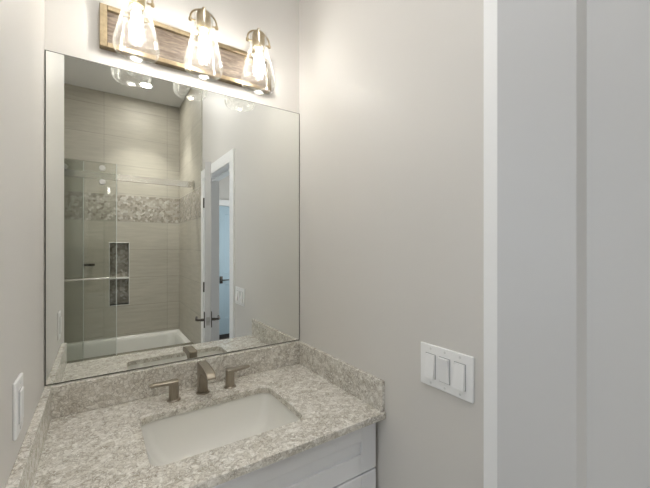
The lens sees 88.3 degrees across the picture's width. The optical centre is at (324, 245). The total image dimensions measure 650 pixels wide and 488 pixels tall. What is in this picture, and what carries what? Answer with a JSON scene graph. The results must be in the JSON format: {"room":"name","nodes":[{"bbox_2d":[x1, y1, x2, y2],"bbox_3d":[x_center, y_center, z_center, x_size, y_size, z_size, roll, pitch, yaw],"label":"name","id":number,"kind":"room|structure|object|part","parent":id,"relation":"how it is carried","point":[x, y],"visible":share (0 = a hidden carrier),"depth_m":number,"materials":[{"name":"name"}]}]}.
{"room":"bathroom","nodes":[
{"label":"bathroom","id":0,"kind":"room"},
{"bbox_2d":[0,0,43,487],"bbox_3d":[-0.741,-0.100,0.735,0.115,3.050,0.729,0,0,-34],"label":"wall","id":1,"kind":"structure","parent":0,"point":[21,21],"depth_m":0.76,"materials":[{"name":"white paint"}]},
{"bbox_2d":[13,373,23,440],"bbox_3d":[-0.649,0.339,0.711,0.010,0.116,0.075,0,0,-34],"label":"wall plate","id":2,"kind":"object","parent":1,"relation":"attached to","point":[18,389],"visible":1,"depth_m":0.70,"materials":[{"name":"white plastic"}]},
{"bbox_2d":[5,388,50,487],"bbox_3d":[-0.720,0.499,0.826,0.020,0.101,0.550,0,0,-34],"label":"backsplash","id":3,"kind":"structure","parent":1,"relation":"attached to","point":[24,470],"depth_m":0.78,"materials":[{"name":"stone"}]},
{"bbox_2d":[44,0,298,386],"bbox_3d":[-0.052,-0.100,1.695,3.500,3.050,0.094,0,0,-34],"label":"wall","id":4,"kind":"structure","parent":0,"point":[71,27],"depth_m":1.33,"materials":[{"name":"white paint"}]},
{"bbox_2d":[45,50,299,385],"bbox_3d":[-0.508,-0.088,1.327,0.930,1.071,0.006,0,0,-34],"label":"mirror","id":5,"kind":"object","parent":4,"relation":"attached to","point":[172,209],"visible":1,"depth_m":1.25,"materials":[{"name":"silver mirror"}]},
{"bbox_2d":[44,340,301,418],"bbox_3d":[-0.502,0.499,1.319,0.933,0.101,0.024,0,0,-34],"label":"backsplash","id":6,"kind":"structure","parent":4,"relation":"attached to","point":[68,398],"depth_m":1.22,"materials":[{"name":"stone"}]},
{"bbox_2d":[100,0,275,94],"bbox_3d":[-0.463,-0.758,1.252,0.631,0.242,0.182,0,0,-34],"label":"vanity light","id":7,"kind":"object","parent":4,"relation":"attached to","point":[134,35],"visible":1,"depth_m":1.26,"materials":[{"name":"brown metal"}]},
{"bbox_3d":[-0.626,-0.745,1.114,0.137,0.216,0.137,0,0,-34],"label":"lamp shade","id":8,"kind":"part","parent":7,"relation":"part of","materials":[{"name":"clear glass"}]},
{"bbox_3d":[-0.626,-0.747,1.114,0.035,0.089,0.035,0,0,-34],"label":"bulb","id":9,"kind":"part","parent":7,"relation":"part of","materials":[{"name":"white glass"}]},
{"bbox_2d":[128,0,154,11],"bbox_3d":[-0.626,-0.835,1.114,0.107,0.088,0.050,0,0,-34],"label":"socket","id":10,"kind":"object","parent":7,"relation":"attached to","point":[139,5],"depth_m":1.11,"materials":[{"name":"silver metal"}]},
{"bbox_3d":[-0.475,-0.800,1.276,0.044,0.035,0.100,0,0,-34],"label":"arm","id":11,"kind":"part","parent":7,"relation":"part of","materials":[{"name":"metal"}]},
{"bbox_2d":[188,7,217,33],"bbox_3d":[-0.447,-0.835,1.235,0.107,0.088,0.050,0,0,-34],"label":"socket","id":12,"kind":"object","parent":7,"relation":"attached to","point":[203,16],"depth_m":1.22,"materials":[{"name":"silver metal"}]},
{"bbox_3d":[-0.447,-0.745,1.235,0.137,0.216,0.137,0,0,-34],"label":"lamp shade","id":13,"kind":"part","parent":7,"relation":"part of","materials":[{"name":"clear glass"}]},
{"bbox_3d":[-0.447,-0.747,1.235,0.035,0.089,0.035,0,0,-34],"label":"bulb","id":14,"kind":"part","parent":7,"relation":"part of","materials":[{"name":"white glass"}]},
{"bbox_3d":[-0.297,-0.800,1.396,0.044,0.035,0.100,0,0,-34],"label":"arm","id":15,"kind":"part","parent":7,"relation":"part of","materials":[{"name":"metal"}]},
{"bbox_2d":[246,28,270,52],"bbox_3d":[-0.269,-0.835,1.355,0.107,0.088,0.050,0,0,-34],"label":"socket","id":16,"kind":"object","parent":7,"relation":"attached to","point":[258,37],"depth_m":1.34,"materials":[{"name":"silver metal"}]},
{"bbox_3d":[-0.269,-0.747,1.355,0.035,0.089,0.035,0,0,-34],"label":"bulb","id":17,"kind":"part","parent":7,"relation":"part of","materials":[{"name":"white glass"}]},
{"bbox_2d":[299,0,483,487],"bbox_3d":[0.752,-0.100,0.395,0.117,3.050,2.960,0,0,-34],"label":"wall","id":18,"kind":"structure","parent":0,"point":[391,92],"depth_m":1.06,"materials":[{"name":"white paint"}]},
{"bbox_2d":[299,342,384,411],"bbox_3d":[0.040,0.499,1.337,0.014,0.101,0.550,0,0,-34],"label":"backsplash","id":19,"kind":"structure","parent":18,"relation":"attached to","point":[370,389],"depth_m":1.27,"materials":[{"name":"stone"}]},
{"bbox_2d":[421,342,473,403],"bbox_3d":[0.325,0.341,0.911,0.017,0.118,0.168,0,0,-34],"label":"light switch","id":20,"kind":"object","parent":18,"relation":"attached to","point":[451,372],"visible":1,"depth_m":0.90,"materials":[{"name":"white plastic"}]},
{"bbox_3d":[0.300,0.341,0.951,0.002,0.069,0.034,0,0,-34],"label":"rocker frame","id":21,"kind":"part","parent":20,"relation":"part of","materials":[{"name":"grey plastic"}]},
{"bbox_3d":[0.326,0.341,0.912,0.002,0.069,0.034,0,0,-34],"label":"rocker frame","id":22,"kind":"part","parent":20,"relation":"part of","materials":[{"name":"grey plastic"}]},
{"bbox_3d":[0.352,0.341,0.873,0.002,0.069,0.034,0,0,-34],"label":"rocker frame","id":23,"kind":"part","parent":20,"relation":"part of","materials":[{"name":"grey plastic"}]},
{"bbox_2d":[484,0,496,487],"bbox_3d":[0.640,0.371,0.446,0.012,2.108,0.897,0,0,-34],"label":"trim","id":24,"kind":"structure","parent":18,"relation":"attached to","point":[490,6],"depth_m":0.80,"materials":[{"name":"white paint"}]},
{"bbox_2d":[497,0,649,487],"bbox_3d":[0.599,0.412,0.399,0.732,2.006,0.174,0,0,42],"label":"door","id":25,"kind":"structure","parent":18,"relation":"in","point":[573,76],"depth_m":0.55,"materials":[{"name":"white paint"}]},
{"bbox_3d":[0.025,1.455,-0.037,1.693,0.060,3.054,0,0,-34],"label":"floor","id":26,"kind":"structure","parent":0,"visible":0},
{"bbox_2d":[212,423,375,487],"bbox_3d":[-0.350,0.998,1.086,0.917,0.854,0.571,0,0,-34],"label":"vanity cabinet","id":27,"kind":"object","parent":26,"relation":"on","point":[348,460],"visible":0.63,"depth_m":1.02,"materials":[{"name":"white paint"}]},
{"bbox_2d":[32,363,385,487],"bbox_3d":[-0.346,0.561,1.088,0.933,0.022,0.581,0,0,-34],"label":"countertop","id":28,"kind":"structure","parent":27,"relation":"on","point":[105,447],"depth_m":0.97,"materials":[{"name":"stone"}]},
{"bbox_2d":[149,360,249,402],"bbox_3d":[-0.431,0.493,1.215,0.358,0.114,0.144,0,0,-34],"label":"faucet","id":29,"kind":"object","parent":28,"relation":"on","point":[205,372],"visible":1,"depth_m":1.23,"materials":[{"name":"silver metal"}]},
{"bbox_3d":[-0.566,0.487,1.176,0.091,0.015,0.031,0,0,-34],"label":"lever","id":30,"kind":"part","parent":29,"relation":"part of","materials":[{"name":"silver metal"}]},
{"bbox_3d":[-0.539,0.513,1.195,0.033,0.066,0.033,0,0,-34],"label":"handle","id":31,"kind":"part","parent":29,"relation":"part of","materials":[{"name":"silver metal"}]},
{"bbox_3d":[-0.430,0.492,1.214,0.030,0.111,0.140,0,0,-34],"label":"spout","id":32,"kind":"part","parent":29,"relation":"part of","materials":[{"name":"silver metal"}]},
{"bbox_3d":[-0.371,0.513,1.306,0.033,0.066,0.033,0,0,-34],"label":"handle","id":33,"kind":"part","parent":29,"relation":"part of","materials":[{"name":"silver metal"}]},
{"bbox_3d":[-0.344,0.487,1.324,0.091,0.015,0.031,0,0,-34],"label":"lever","id":34,"kind":"part","parent":29,"relation":"part of","materials":[{"name":"silver metal"}]},
{"bbox_2d":[141,393,299,465],"bbox_3d":[-0.326,0.645,1.068,0.487,0.146,0.340,0,0,-34],"label":"sink basin","id":35,"kind":"object","parent":28,"relation":"in","point":[168,440],"visible":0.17,"depth_m":1.17,"materials":[{"name":"white ceramic"}]},
{"bbox_3d":[-0.021,1.032,1.011,0.450,0.562,0.020,0,0,-34],"label":"door","id":36,"kind":"part","parent":27,"relation":"part of","materials":[{"name":"white paint"}]}
]}

